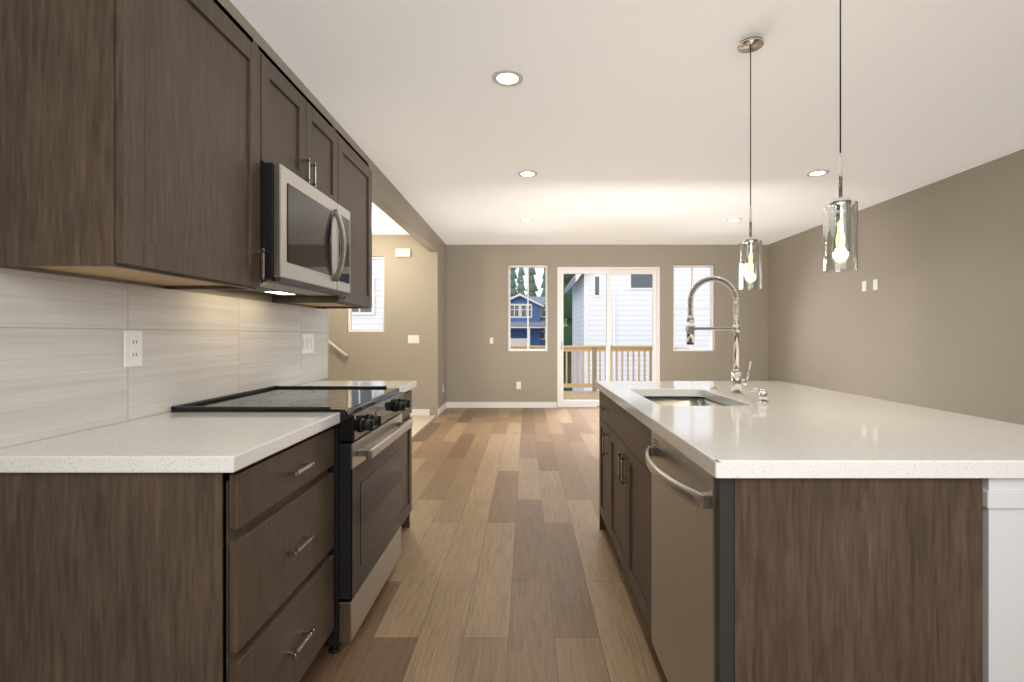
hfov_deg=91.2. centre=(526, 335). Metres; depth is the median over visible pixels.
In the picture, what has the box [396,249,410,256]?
box
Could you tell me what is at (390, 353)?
wall
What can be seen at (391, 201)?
wall
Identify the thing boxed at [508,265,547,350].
window
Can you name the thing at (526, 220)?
recessed light
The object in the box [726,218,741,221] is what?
recessed light
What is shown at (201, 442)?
countertop
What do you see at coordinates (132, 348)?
outlet
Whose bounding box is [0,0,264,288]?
upper cabinet
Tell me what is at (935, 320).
wall
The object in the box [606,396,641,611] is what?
base cabinet
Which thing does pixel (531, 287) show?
fir
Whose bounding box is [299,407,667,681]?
floor
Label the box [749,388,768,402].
soap dispenser
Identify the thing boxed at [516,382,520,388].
electrical outlet
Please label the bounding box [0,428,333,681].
base cabinet
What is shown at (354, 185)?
upper cabinet
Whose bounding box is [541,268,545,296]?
fir
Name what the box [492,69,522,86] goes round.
recessed light
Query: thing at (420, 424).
floor
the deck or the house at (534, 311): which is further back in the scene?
the house at (534, 311)
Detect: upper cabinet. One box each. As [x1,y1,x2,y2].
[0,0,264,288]
[256,42,337,202]
[272,127,371,308]
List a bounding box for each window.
[348,257,383,331]
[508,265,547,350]
[673,265,713,350]
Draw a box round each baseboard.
[410,409,429,415]
[438,402,446,414]
[447,402,556,407]
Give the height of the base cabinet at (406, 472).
0.875 m
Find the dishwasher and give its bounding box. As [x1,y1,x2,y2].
[645,430,714,681]
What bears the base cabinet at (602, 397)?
on the floor at (508, 566)
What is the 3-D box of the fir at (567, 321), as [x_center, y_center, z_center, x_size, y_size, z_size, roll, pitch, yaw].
[2.610,-8.901,27.000,3.057,26.001,3.214,0,0,0]
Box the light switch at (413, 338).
[408,335,418,342]
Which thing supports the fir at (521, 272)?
on the ground
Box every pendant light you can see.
[737,33,763,289]
[823,0,857,271]
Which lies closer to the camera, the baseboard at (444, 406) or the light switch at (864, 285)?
the light switch at (864, 285)
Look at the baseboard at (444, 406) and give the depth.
7.85 m
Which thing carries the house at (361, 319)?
on the ground
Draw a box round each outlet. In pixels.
[124,331,141,366]
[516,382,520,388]
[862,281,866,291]
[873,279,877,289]
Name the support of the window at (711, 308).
in the wall at (480, 367)
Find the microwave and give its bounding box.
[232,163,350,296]
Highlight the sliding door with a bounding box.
[557,267,659,406]
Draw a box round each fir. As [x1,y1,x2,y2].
[510,268,517,296]
[516,268,525,295]
[526,268,537,296]
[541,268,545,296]
[563,274,574,390]
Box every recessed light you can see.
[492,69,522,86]
[518,170,536,176]
[519,218,533,221]
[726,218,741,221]
[806,170,828,176]
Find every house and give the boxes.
[352,260,382,329]
[510,293,545,345]
[564,268,709,390]
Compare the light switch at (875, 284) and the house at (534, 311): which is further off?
the house at (534, 311)
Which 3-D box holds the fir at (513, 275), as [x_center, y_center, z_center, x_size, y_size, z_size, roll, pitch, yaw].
[-2.845,-7.901,99.000,3.399,24.001,3.562,0,0,0]
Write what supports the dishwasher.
on the floor at (508, 566)
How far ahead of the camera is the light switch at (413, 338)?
7.49 m
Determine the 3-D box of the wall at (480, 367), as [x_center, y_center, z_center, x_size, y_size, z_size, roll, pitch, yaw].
[1.350,-0.150,8.375,5.600,2.700,0.150,0,0,0]
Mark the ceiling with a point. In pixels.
(610, 122)
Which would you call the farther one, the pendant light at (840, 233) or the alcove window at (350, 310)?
the alcove window at (350, 310)
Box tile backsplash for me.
[0,268,327,448]
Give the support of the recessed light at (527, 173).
in the ceiling
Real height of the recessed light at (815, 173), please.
0.006 m
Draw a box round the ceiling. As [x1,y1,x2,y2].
[230,0,1023,244]
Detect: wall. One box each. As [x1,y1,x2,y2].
[0,0,445,414]
[326,235,429,408]
[446,245,767,401]
[768,149,1023,424]
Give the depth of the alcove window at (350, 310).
7.55 m
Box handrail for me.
[328,340,348,356]
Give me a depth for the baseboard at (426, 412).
7.49 m
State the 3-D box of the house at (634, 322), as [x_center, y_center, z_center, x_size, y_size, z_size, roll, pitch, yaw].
[7.205,-2.850,16.850,11.530,13.900,4.300,0,0,0]
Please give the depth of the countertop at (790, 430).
1.47 m
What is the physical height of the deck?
1.268 m
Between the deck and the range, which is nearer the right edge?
the deck
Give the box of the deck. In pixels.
[510,346,690,399]
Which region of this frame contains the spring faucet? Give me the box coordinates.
[685,276,751,395]
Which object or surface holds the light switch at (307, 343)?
attached to the tile backsplash
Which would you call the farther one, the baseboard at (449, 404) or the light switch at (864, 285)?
the baseboard at (449, 404)
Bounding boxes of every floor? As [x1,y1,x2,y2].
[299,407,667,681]
[410,415,438,439]
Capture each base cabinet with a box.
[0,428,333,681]
[400,390,411,527]
[598,390,605,529]
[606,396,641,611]
[642,423,982,681]
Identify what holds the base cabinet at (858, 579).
on the floor at (508, 566)
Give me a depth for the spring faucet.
2.39 m
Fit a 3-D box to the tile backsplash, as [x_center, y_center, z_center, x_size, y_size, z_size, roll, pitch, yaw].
[-1.324,0.058,2.259,0.010,0.455,2.158,0,0,0]
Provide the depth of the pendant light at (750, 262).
2.52 m
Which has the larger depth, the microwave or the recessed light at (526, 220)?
the recessed light at (526, 220)
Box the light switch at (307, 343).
[301,334,313,353]
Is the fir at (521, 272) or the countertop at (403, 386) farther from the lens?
the fir at (521, 272)
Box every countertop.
[0,412,339,472]
[294,381,416,391]
[595,381,1023,477]
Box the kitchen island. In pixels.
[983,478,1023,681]
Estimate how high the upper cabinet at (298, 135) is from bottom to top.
0.445 m
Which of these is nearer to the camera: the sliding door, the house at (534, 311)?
the sliding door
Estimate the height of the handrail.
0.794 m
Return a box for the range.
[171,386,412,653]

